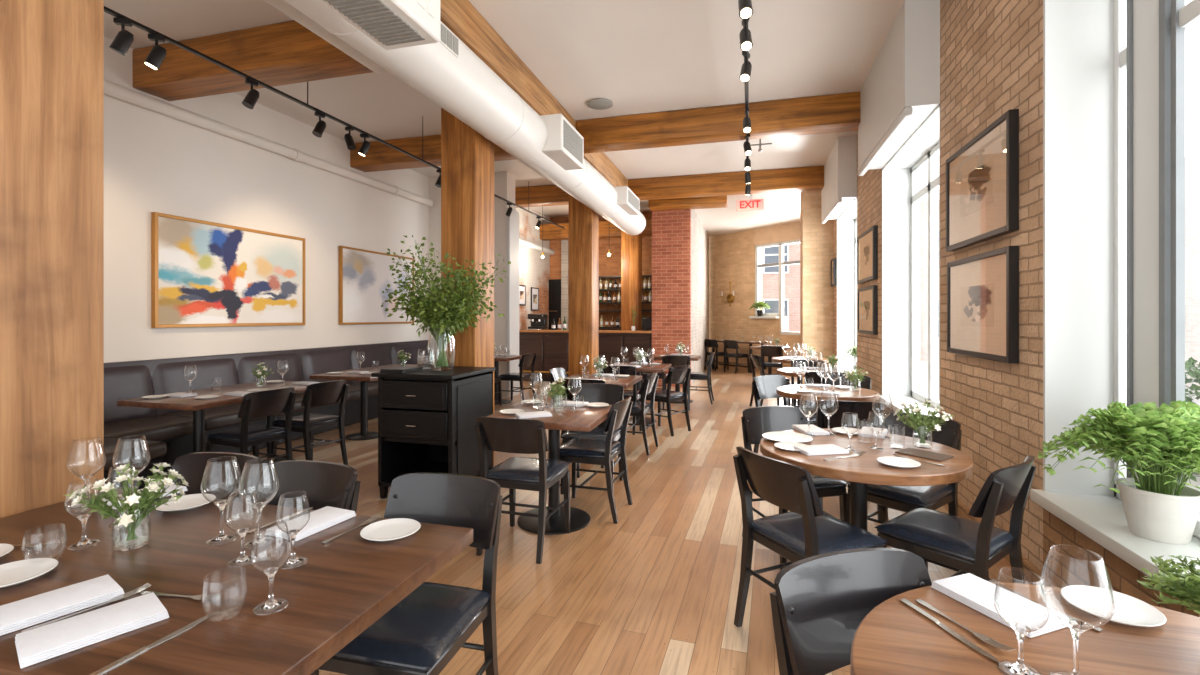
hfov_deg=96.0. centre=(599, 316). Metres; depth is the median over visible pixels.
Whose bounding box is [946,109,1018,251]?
framed print
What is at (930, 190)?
window
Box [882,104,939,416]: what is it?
trim
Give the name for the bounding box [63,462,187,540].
flower bouquet
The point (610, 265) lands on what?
wall
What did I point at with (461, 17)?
girder
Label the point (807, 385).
folded napkin
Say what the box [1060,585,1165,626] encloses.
plate
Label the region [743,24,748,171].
track
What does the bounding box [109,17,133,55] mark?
track spotlight
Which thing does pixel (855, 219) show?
window
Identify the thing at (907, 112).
trim
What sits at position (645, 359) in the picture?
dining chair
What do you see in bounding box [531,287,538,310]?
framed print
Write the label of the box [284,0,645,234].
air duct
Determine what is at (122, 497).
wine glass
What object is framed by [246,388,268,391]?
plate
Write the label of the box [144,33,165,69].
track spotlight
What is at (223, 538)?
wine glass
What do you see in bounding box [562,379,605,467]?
dining chair
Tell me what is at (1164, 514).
pot
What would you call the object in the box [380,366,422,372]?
folder
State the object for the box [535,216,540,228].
track spotlight
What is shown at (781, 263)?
window
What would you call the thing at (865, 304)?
print
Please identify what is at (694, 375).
dining chair
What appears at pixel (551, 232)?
timber beam
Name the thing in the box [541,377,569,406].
flower bouquet
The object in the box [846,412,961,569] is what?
dining chair
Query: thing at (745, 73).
track spotlight
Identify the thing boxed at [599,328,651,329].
countertop
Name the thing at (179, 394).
folded napkin
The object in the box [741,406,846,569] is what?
dining chair
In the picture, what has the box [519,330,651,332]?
countertop
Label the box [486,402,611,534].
square table
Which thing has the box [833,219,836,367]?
wall pier
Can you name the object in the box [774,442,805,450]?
plate
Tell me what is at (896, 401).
windowsill
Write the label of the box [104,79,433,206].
pipe
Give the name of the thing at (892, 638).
round table
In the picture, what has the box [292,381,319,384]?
folded napkin
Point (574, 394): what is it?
wine glass
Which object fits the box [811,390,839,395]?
folded napkin
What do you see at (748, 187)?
track spotlight
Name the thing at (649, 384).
dining chair
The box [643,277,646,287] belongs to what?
bottle
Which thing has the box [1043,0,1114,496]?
trim
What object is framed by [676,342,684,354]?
flower bouquet
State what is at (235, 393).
folded napkin
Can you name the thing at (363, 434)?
dining table
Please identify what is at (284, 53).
timber beam
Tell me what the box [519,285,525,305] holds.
framed print
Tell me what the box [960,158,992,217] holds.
print
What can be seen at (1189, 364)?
hedge
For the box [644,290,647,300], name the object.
bottle
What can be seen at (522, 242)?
pipe
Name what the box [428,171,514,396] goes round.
wall
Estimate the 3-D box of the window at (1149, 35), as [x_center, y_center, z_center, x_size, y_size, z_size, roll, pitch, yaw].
[2.156,-0.495,1.181,0.077,2.770,3.090,0,0,16]
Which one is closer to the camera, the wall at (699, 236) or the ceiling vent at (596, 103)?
the ceiling vent at (596, 103)
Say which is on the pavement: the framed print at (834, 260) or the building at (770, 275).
the building at (770, 275)
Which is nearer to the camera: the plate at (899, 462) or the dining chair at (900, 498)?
the plate at (899, 462)
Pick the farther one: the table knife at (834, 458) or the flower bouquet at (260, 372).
the flower bouquet at (260, 372)
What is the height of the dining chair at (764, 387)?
0.823 m
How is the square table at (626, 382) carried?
on the floor
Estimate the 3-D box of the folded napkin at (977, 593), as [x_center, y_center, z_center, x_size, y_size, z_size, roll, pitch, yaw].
[0.893,0.641,1.215,0.130,0.016,0.220,0,0,-20]
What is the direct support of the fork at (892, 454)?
on the round table at (860, 471)
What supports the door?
in the wall at (610, 265)
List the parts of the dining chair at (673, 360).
leg, backrest, leg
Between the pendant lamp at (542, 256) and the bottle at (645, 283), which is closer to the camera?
the pendant lamp at (542, 256)
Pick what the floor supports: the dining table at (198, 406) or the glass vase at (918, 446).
the dining table at (198, 406)
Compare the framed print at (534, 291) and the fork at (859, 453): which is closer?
the fork at (859, 453)
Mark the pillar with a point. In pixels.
(671, 230)
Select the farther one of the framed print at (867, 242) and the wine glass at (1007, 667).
the framed print at (867, 242)
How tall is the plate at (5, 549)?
0.014 m
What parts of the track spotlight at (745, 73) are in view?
bulb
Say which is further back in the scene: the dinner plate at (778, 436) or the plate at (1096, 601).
the dinner plate at (778, 436)
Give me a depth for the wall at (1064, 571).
2.42 m
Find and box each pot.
[757,310,763,315]
[1116,478,1199,544]
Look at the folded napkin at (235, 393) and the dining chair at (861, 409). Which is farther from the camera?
the folded napkin at (235, 393)
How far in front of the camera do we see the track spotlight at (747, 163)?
6.96 m
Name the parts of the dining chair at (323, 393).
leg, seat, seat frame, leg, leg, backrest, leg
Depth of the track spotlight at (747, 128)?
5.51 m
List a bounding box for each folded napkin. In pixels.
[0,574,123,635]
[15,592,168,667]
[102,484,187,508]
[163,392,196,397]
[223,391,250,395]
[265,506,355,540]
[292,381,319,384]
[346,371,368,373]
[515,411,551,418]
[555,400,588,406]
[592,373,613,376]
[792,424,829,434]
[793,444,848,455]
[799,367,818,368]
[806,384,830,387]
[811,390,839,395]
[858,426,887,438]
[931,573,1067,637]
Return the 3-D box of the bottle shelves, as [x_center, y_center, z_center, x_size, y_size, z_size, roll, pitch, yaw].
[0.667,0.185,13.089,1.780,2.430,0.380,0,0,16]
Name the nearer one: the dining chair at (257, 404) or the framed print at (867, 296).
the dining chair at (257, 404)
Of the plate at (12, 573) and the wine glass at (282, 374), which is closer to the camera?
the plate at (12, 573)
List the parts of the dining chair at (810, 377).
leg, seat, seat frame, backrest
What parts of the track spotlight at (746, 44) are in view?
bulb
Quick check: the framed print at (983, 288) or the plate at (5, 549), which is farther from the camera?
the framed print at (983, 288)
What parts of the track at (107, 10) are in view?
hanger rod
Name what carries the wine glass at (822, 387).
on the round table at (867, 395)
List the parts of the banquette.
panel, panel, frame, seat rail, panel, panel, panel, panel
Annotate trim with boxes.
[506,208,518,396]
[561,240,568,329]
[750,316,779,318]
[821,198,841,223]
[837,197,856,368]
[858,107,912,175]
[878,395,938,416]
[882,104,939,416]
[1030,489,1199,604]
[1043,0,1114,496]
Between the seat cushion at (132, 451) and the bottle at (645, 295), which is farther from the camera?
the bottle at (645, 295)
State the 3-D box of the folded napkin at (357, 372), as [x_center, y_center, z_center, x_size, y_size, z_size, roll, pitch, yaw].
[-2.821,0.641,6.284,0.220,0.016,0.130,0,0,20]
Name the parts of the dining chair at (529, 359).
leg, seat, seat frame, leg, backrest, leg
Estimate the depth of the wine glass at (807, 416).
2.96 m
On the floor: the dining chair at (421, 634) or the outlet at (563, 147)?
the dining chair at (421, 634)
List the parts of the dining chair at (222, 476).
leg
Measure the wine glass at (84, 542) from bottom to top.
0.180 m
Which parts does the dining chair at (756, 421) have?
leg, backrest, leg, seat, seat frame, leg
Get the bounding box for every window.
[755,239,799,334]
[855,219,856,368]
[911,143,938,407]
[1114,0,1199,537]
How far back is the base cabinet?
4.13 m
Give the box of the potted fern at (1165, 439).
[1037,400,1199,544]
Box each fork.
[0,542,53,547]
[21,583,150,632]
[139,591,224,600]
[321,514,380,543]
[831,451,865,457]
[892,454,945,465]
[915,599,1015,650]
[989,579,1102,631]
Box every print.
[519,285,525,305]
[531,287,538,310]
[831,258,836,285]
[857,225,877,283]
[858,285,877,334]
[862,244,869,267]
[862,301,869,319]
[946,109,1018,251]
[947,246,1018,362]
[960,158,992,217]
[961,284,992,326]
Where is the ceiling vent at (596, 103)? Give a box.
[587,98,612,109]
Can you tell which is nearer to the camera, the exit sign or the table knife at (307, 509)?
the table knife at (307, 509)
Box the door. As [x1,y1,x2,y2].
[548,279,560,329]
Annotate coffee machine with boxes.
[527,314,546,329]
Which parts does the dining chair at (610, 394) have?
leg, leg, seat, seat frame, backrest, leg, leg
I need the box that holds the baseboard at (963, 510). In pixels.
[947,499,1058,587]
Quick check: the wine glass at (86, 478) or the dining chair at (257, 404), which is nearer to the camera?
the wine glass at (86, 478)
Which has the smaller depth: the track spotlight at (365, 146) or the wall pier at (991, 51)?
the wall pier at (991, 51)
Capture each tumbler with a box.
[22,526,66,563]
[201,569,247,621]
[573,400,583,412]
[858,421,872,442]
[888,424,904,448]
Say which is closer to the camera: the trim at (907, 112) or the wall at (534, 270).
the trim at (907, 112)
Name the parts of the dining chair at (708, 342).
leg, backrest, leg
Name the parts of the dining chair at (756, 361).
leg, backrest, leg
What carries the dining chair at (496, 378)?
on the floor
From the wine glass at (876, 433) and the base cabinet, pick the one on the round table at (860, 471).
the wine glass at (876, 433)
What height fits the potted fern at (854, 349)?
0.523 m
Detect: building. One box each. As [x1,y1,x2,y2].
[762,200,938,360]
[1185,152,1199,385]
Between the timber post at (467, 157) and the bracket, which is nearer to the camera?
the timber post at (467, 157)
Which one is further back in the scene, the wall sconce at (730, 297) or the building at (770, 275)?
the building at (770, 275)
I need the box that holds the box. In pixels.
[642,318,651,330]
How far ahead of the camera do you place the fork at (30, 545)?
1.52 m
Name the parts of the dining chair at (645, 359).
backrest, seat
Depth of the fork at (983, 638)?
1.10 m
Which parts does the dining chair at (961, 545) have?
seat, seat frame, leg, backrest, leg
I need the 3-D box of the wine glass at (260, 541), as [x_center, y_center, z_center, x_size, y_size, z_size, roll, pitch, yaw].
[-0.980,0.532,1.554,0.100,0.235,0.100,0,0,16]
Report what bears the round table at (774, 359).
on the floor
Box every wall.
[104,36,427,362]
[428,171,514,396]
[515,207,549,329]
[550,212,651,326]
[691,209,708,384]
[709,222,799,371]
[821,136,856,219]
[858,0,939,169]
[882,403,894,412]
[1043,508,1199,616]
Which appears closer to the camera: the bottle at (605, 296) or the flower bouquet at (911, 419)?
the flower bouquet at (911, 419)
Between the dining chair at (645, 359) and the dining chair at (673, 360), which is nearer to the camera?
the dining chair at (673, 360)
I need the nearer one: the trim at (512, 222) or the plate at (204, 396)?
the plate at (204, 396)
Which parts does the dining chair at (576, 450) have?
leg, seat frame, seat, leg, backrest, leg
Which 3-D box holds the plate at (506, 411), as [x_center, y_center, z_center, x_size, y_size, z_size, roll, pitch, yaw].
[-0.594,0.642,3.652,0.170,0.014,0.170,0,0,16]
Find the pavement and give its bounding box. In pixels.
[920,361,1199,514]
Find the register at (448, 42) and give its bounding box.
[439,22,458,57]
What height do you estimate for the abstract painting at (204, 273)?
1.133 m
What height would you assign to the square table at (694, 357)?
0.750 m
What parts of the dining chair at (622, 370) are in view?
backrest, seat, leg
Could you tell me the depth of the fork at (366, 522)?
1.65 m
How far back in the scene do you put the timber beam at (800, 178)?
9.53 m
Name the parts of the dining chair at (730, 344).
leg, backrest, leg, seat, seat frame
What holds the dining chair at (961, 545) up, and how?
on the floor
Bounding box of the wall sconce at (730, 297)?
[720,281,734,305]
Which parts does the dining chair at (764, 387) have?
leg, backrest, leg, seat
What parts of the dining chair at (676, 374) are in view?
leg, leg, seat, seat frame, leg, backrest, leg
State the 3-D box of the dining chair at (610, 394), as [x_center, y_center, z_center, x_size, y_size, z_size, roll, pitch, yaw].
[-0.050,0.991,4.464,0.434,0.823,0.510,0,0,13]
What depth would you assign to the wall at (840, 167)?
7.66 m
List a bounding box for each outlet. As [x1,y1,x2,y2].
[541,114,583,169]
[615,186,639,215]
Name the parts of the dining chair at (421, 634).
leg, seat frame, seat, backrest, leg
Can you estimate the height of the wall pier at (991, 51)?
3.950 m
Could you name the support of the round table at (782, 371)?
on the floor
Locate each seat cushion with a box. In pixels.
[104,415,192,440]
[104,437,166,470]
[156,402,283,430]
[284,392,339,413]
[346,382,377,401]
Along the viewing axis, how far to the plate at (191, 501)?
1.86 m
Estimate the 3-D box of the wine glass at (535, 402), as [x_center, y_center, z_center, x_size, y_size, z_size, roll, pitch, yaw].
[-0.478,0.532,4.035,0.100,0.235,0.100,0,0,16]
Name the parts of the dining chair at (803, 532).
leg, backrest, leg, seat frame, seat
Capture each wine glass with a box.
[64,479,102,549]
[66,437,105,511]
[106,464,138,527]
[112,435,150,507]
[183,365,197,392]
[201,456,242,544]
[225,490,260,566]
[239,458,279,547]
[250,522,291,614]
[276,491,309,568]
[277,360,288,385]
[529,372,542,404]
[537,385,548,410]
[541,381,550,407]
[568,375,581,409]
[795,363,806,387]
[799,394,817,436]
[816,366,827,388]
[819,391,838,435]
[820,364,831,390]
[841,412,858,451]
[867,412,884,449]
[872,393,892,438]
[994,567,1048,674]
[1040,544,1114,674]
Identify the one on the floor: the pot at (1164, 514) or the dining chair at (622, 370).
the dining chair at (622, 370)
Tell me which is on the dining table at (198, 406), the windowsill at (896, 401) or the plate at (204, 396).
the plate at (204, 396)
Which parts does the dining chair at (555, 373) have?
leg, backrest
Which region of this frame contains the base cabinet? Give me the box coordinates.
[371,365,494,498]
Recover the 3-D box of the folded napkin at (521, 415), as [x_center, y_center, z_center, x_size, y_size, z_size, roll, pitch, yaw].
[-0.437,0.641,3.546,0.220,0.016,0.130,0,0,-23]
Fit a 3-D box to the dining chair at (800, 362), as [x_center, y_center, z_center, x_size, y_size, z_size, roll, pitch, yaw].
[2.756,0.991,7.120,0.434,0.823,0.510,0,0,16]
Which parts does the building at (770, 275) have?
pane, pane, pane, pane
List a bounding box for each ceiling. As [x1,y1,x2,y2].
[104,0,904,217]
[695,191,801,236]
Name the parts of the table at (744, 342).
leg, leg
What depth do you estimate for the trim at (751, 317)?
14.02 m
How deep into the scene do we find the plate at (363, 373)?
6.15 m
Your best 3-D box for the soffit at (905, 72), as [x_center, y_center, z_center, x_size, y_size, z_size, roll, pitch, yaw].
[3.021,-2.120,5.196,0.640,0.860,1.950,0,0,16]
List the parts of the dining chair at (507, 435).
leg, leg, backrest, seat, seat frame, leg, leg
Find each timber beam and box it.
[133,20,372,100]
[350,135,516,171]
[515,185,568,207]
[540,219,651,240]
[576,92,859,153]
[628,166,823,200]
[648,195,727,210]
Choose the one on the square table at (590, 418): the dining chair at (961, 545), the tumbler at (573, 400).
the tumbler at (573, 400)
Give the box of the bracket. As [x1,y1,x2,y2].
[751,139,771,151]
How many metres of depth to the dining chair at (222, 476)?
2.26 m
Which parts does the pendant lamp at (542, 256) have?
cord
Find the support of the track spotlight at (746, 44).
attached to the track at (747, 82)
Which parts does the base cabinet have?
leg, drawer, drawer, panel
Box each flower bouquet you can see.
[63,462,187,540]
[252,362,273,384]
[396,350,410,365]
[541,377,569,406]
[593,356,607,375]
[634,348,646,363]
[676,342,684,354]
[804,346,815,356]
[825,353,841,368]
[842,366,867,388]
[894,399,953,443]
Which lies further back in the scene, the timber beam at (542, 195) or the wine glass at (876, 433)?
the timber beam at (542, 195)
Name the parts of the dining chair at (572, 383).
leg, backrest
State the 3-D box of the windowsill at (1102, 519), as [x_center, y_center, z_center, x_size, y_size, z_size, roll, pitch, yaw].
[2.010,0.920,1.222,0.420,0.060,3.170,0,0,16]
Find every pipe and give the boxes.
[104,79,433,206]
[519,238,554,254]
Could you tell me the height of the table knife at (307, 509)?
0.005 m
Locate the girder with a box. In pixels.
[440,0,627,186]
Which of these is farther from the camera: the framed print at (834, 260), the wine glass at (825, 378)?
the framed print at (834, 260)
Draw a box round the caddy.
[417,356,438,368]
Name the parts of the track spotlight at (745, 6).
bulb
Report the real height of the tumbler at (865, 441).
0.109 m
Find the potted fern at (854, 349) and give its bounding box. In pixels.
[843,345,856,365]
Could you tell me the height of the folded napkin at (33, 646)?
0.016 m
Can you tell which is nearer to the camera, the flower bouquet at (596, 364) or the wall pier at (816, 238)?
the flower bouquet at (596, 364)
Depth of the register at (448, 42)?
3.38 m
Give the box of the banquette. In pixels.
[104,340,432,473]
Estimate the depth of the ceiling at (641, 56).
5.37 m
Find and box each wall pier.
[800,190,832,383]
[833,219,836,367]
[857,135,919,402]
[940,0,1042,571]
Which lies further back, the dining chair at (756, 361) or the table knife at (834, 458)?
the dining chair at (756, 361)
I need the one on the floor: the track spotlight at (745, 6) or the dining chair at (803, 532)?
the dining chair at (803, 532)
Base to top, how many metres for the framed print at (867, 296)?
0.585 m
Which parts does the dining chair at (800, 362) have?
leg, backrest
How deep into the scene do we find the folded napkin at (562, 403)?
3.96 m
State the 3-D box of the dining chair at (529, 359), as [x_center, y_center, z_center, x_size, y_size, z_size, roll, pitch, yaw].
[-1.324,0.991,8.769,0.510,0.823,0.434,0,0,21]
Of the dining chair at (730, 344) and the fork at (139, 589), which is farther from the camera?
the dining chair at (730, 344)
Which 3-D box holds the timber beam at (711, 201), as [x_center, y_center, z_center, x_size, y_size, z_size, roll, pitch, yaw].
[1.731,-2.250,10.624,1.510,0.200,0.400,0,0,16]
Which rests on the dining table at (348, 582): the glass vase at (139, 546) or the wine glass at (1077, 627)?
the glass vase at (139, 546)
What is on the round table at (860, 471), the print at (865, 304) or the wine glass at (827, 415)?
the wine glass at (827, 415)
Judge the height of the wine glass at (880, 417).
0.235 m
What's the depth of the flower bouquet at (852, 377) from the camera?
4.74 m
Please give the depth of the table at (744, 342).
13.76 m
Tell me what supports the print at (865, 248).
attached to the framed print at (867, 242)
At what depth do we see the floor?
3.04 m
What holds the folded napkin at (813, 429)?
on the round table at (860, 471)
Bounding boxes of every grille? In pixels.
[324,0,424,45]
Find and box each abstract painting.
[151,212,304,327]
[339,246,413,324]
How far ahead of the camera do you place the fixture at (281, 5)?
3.43 m
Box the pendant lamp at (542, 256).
[541,206,543,257]
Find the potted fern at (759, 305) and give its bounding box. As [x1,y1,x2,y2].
[749,301,769,315]
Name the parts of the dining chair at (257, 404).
leg, seat, leg, seat frame, leg, backrest, leg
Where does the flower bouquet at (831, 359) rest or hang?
in the glass vase
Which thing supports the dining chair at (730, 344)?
on the floor
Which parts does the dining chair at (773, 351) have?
backrest, seat, seat frame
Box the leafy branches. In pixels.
[381,235,510,366]
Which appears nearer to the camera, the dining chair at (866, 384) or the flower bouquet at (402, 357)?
the dining chair at (866, 384)
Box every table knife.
[89,612,216,674]
[246,507,312,533]
[823,455,860,460]
[900,599,998,662]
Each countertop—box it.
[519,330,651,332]
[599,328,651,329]
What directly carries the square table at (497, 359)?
on the floor
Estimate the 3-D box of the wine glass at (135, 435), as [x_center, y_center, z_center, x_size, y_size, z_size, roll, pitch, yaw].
[-1.611,0.532,1.859,0.100,0.235,0.100,0,0,16]
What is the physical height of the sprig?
0.519 m
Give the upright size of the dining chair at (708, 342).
0.823 m
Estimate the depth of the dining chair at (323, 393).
4.86 m
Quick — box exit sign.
[736,194,763,211]
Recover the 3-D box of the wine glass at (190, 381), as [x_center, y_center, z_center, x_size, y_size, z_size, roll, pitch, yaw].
[-3.510,0.532,4.628,0.100,0.235,0.100,0,0,16]
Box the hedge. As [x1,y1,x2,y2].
[1185,357,1199,481]
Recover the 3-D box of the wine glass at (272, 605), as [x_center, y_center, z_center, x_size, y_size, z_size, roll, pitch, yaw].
[-0.737,0.560,1.210,0.080,0.180,0.080,0,0,16]
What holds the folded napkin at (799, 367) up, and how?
on the round table at (782, 371)
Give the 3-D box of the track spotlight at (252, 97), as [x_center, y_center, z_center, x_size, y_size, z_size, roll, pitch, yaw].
[-2.907,-1.853,4.494,0.088,0.235,0.127,0,0,38]
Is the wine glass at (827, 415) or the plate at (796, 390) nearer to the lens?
the wine glass at (827, 415)
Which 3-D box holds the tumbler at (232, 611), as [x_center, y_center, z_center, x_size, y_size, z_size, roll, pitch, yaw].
[-0.817,0.605,1.177,0.084,0.087,0.084,0,0,16]
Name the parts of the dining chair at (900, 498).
leg, leg, seat, seat frame, backrest, leg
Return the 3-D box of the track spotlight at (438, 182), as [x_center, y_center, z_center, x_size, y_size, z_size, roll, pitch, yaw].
[-2.148,-1.853,7.232,0.127,0.235,0.088,0,0,-40]
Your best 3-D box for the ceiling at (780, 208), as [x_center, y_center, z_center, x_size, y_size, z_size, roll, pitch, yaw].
[4.165,-2.425,13.243,3.260,0.150,7.250,0,0,16]
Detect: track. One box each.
[104,6,564,228]
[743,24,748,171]
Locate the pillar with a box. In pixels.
[652,209,690,386]
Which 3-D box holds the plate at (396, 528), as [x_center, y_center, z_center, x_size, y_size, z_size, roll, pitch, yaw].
[-0.628,0.642,1.622,0.170,0.014,0.170,0,0,16]
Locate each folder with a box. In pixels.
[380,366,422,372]
[895,448,953,461]
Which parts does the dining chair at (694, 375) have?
seat, seat frame, leg, backrest, leg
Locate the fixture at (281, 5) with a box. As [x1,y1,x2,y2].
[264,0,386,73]
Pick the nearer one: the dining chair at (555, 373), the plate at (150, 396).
the plate at (150, 396)
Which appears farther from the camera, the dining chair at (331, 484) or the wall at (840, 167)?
the wall at (840, 167)
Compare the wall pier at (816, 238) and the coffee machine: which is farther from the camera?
the coffee machine
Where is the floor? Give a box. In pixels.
[162,365,1032,674]
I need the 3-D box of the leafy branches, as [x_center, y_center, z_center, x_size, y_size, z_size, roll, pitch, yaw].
[-1.269,-0.134,4.393,0.944,1.070,0.947,0,0,-25]
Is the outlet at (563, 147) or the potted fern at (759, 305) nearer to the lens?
the outlet at (563, 147)
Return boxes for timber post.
[0,0,103,517]
[441,108,493,466]
[569,194,598,375]
[621,230,641,329]
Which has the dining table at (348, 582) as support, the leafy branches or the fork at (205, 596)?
the fork at (205, 596)
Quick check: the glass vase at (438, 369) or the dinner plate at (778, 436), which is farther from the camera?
the glass vase at (438, 369)
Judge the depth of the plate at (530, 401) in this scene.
4.11 m
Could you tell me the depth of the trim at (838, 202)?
8.30 m
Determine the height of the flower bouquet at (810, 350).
0.203 m
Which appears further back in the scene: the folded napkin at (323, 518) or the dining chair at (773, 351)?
the dining chair at (773, 351)
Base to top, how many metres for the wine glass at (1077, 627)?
0.235 m
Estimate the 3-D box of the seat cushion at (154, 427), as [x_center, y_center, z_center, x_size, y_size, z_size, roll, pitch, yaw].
[-4.120,1.005,4.709,0.700,0.130,0.862,0,0,16]
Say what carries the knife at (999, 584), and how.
on the round table at (892, 638)
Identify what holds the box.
on the bar counter at (551, 347)
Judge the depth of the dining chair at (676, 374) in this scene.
6.50 m
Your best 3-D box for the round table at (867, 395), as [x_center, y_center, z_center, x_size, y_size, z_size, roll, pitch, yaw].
[2.004,1.025,4.788,0.840,0.750,0.840,0,0,16]
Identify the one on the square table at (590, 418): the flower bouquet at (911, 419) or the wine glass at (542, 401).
the wine glass at (542, 401)
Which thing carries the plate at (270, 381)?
on the dining table at (198, 406)
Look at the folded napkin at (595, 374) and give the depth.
5.95 m
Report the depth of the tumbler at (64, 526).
1.43 m
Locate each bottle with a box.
[552,319,555,329]
[563,317,565,329]
[603,291,606,301]
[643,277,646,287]
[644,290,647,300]
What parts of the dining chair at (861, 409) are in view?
leg, backrest, leg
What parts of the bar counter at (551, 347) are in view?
panel, foot rail, panel, panel, panel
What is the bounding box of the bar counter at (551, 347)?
[519,330,651,381]
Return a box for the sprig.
[631,307,636,325]
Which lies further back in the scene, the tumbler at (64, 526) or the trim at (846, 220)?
the trim at (846, 220)
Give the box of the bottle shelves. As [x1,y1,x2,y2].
[599,275,651,329]
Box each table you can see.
[0,487,472,674]
[117,380,320,469]
[309,364,435,440]
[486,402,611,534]
[494,355,521,404]
[553,374,641,425]
[611,363,670,424]
[653,354,700,403]
[712,340,766,372]
[750,346,789,373]
[760,428,972,530]
[772,357,828,407]
[776,384,878,401]
[777,367,851,415]
[851,582,1199,674]
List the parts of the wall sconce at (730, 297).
plate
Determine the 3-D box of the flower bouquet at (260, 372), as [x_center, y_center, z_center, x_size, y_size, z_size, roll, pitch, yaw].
[-3.131,0.524,5.001,0.194,0.214,0.170,0,0,31]
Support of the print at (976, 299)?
attached to the framed print at (983, 288)
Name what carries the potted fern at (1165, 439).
on the windowsill at (1102, 519)
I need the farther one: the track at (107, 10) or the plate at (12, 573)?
the track at (107, 10)
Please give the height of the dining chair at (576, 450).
0.823 m
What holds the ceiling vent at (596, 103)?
in the ceiling at (641, 56)
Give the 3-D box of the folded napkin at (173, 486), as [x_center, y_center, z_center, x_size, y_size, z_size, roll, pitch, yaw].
[-1.641,0.641,1.940,0.130,0.016,0.220,0,0,21]
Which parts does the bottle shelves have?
shelf, shelf, shelf, shelf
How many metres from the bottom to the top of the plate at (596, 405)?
0.014 m
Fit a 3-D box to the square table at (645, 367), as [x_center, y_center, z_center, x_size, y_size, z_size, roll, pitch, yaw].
[0.508,1.025,7.248,0.800,0.750,0.740,0,0,16]
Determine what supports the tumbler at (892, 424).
on the round table at (860, 471)
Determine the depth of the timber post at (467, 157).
4.75 m
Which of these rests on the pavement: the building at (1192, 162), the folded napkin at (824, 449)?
the building at (1192, 162)
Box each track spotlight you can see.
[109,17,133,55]
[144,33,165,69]
[242,79,259,108]
[312,111,325,137]
[344,126,355,149]
[358,134,369,155]
[435,169,440,187]
[505,202,511,216]
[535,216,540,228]
[738,0,752,18]
[739,18,752,50]
[739,51,751,81]
[743,108,751,132]
[743,134,751,154]
[744,155,750,170]
[745,171,750,183]
[745,184,750,194]
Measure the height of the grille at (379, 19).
0.014 m
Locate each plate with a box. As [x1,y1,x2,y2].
[0,544,13,556]
[0,558,58,587]
[141,395,168,398]
[155,494,215,510]
[194,395,219,398]
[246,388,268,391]
[264,380,283,382]
[358,372,373,374]
[360,518,420,540]
[499,409,524,414]
[522,399,541,403]
[586,403,608,407]
[762,431,812,442]
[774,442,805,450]
[794,389,812,392]
[832,427,860,434]
[834,385,853,388]
[877,457,920,467]
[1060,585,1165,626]
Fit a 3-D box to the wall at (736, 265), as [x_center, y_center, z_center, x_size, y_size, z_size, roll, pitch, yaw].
[4.053,-0.475,14.895,0.300,3.750,4.688,0,0,-33]
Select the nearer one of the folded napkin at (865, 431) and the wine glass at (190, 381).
the folded napkin at (865, 431)
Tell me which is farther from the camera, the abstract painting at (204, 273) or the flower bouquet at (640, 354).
the flower bouquet at (640, 354)
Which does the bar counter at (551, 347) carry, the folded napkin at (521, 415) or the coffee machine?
the coffee machine
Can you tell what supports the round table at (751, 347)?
on the floor
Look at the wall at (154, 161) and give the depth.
6.12 m
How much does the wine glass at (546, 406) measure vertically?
0.180 m
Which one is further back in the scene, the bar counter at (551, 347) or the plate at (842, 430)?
the bar counter at (551, 347)
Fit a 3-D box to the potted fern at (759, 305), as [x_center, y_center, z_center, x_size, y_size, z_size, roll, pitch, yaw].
[4.220,-0.226,14.193,0.487,0.411,0.540,0,0,43]
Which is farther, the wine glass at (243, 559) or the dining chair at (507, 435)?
the dining chair at (507, 435)
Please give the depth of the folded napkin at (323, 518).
1.67 m
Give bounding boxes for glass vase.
[111,507,150,550]
[427,331,455,370]
[912,425,931,448]
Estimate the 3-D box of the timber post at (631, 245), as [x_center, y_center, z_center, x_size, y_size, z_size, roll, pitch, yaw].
[0.706,-0.400,12.009,0.394,3.600,0.400,0,0,16]
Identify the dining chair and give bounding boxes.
[104,437,166,489]
[170,452,263,502]
[205,387,295,461]
[254,460,360,512]
[271,380,348,464]
[310,472,502,674]
[475,416,570,563]
[494,376,501,405]
[498,353,536,402]
[548,368,571,437]
[560,383,623,494]
[560,396,632,523]
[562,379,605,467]
[601,365,640,434]
[627,371,658,454]
[638,351,667,389]
[639,365,690,435]
[662,356,689,410]
[682,352,714,403]
[705,339,728,370]
[723,340,748,373]
[733,446,888,626]
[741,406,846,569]
[749,354,790,406]
[752,375,815,452]
[760,346,782,375]
[770,548,931,674]
[791,359,824,406]
[801,372,845,413]
[816,400,883,520]
[824,374,870,389]
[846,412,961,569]
[874,455,1036,583]
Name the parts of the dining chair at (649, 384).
seat frame, seat, leg, backrest, leg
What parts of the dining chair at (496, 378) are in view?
leg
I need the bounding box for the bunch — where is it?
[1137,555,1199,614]

